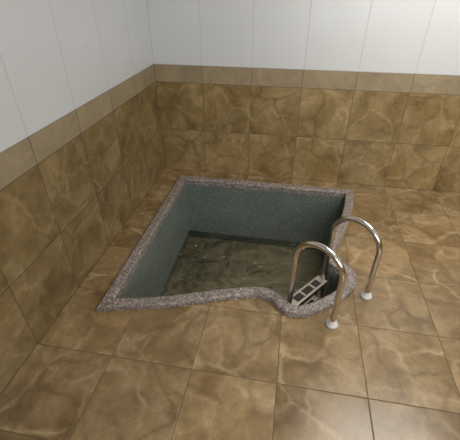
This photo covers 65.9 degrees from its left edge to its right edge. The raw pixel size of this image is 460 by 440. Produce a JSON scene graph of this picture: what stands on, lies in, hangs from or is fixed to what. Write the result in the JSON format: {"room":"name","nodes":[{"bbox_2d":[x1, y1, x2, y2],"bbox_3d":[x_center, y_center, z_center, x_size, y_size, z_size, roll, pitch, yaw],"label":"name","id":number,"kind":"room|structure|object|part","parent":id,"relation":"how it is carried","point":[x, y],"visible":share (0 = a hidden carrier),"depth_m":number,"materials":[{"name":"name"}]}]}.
{"room":"indoor plunge pool room","nodes":[
{"label":"indoor plunge pool room","id":0,"kind":"room"},
{"bbox_2d":[0,0,165,393],"bbox_3d":[-1.204,-0.235,0.913,0.120,2.850,5.200,6,35,8],"label":"wall","id":1,"kind":"structure","parent":0,"point":[81,144],"depth_m":2.05,"materials":[{"name":"tile"}]},
{"bbox_2d":[0,169,459,439],"bbox_3d":[0.923,1.112,1.382,4.200,0.001,5.200,6,35,8],"label":"floor","id":2,"kind":"structure","parent":0,"point":[241,369],"depth_m":1.91,"materials":[{"name":"tile"}]},
{"bbox_2d":[97,175,356,317],"bbox_3d":[0.178,0.415,2.957,1.700,0.718,1.770,6,35,8],"label":"plunge pool","id":3,"kind":"object","parent":2,"relation":"in","point":[210,240],"visible":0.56,"depth_m":3.44,"materials":[{"name":"tile"}]},
{"bbox_2d":[286,216,382,329],"bbox_3d":[0.634,0.549,2.319,0.433,1.182,0.390,-27,43,-34],"label":"pool ladder","id":4,"kind":"object","parent":2,"relation":"on","point":[317,284],"visible":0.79,"depth_m":2.12,"materials":[{"name":"metal"}]},
{"bbox_2d":[292,276,325,304],"bbox_3d":[0.522,0.481,2.403,0.354,0.012,0.072,-27,43,-34],"label":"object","id":5,"kind":"structure","parent":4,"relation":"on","point":[311,288],"depth_m":2.40,"materials":[{"name":"metal"}]},
{"bbox_2d":[304,296,318,304],"bbox_3d":[0.522,0.645,2.516,0.354,0.012,0.072,-27,43,-34],"label":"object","id":6,"kind":"structure","parent":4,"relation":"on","point":[313,298],"depth_m":2.60,"materials":[{"name":"metal"}]},
{"bbox_3d":[0.492,0.617,2.220,0.332,1.183,0.035,28,43,34],"label":"rail","id":7,"kind":"part","parent":4,"relation":"part of","materials":[{"name":"metal"}]},
{"bbox_3d":[0.768,0.481,2.418,0.035,1.182,0.349,-28,43,-34],"label":"rail","id":8,"kind":"part","parent":4,"relation":"part of","materials":[{"name":"metal"}]},
{"bbox_2d":[146,0,459,192],"bbox_3d":[1.389,-1.507,2.757,4.440,2.850,0.120,6,35,8],"label":"wall","id":9,"kind":"structure","parent":0,"point":[363,92],"depth_m":3.09,"materials":[{"name":"tile"}]}
]}

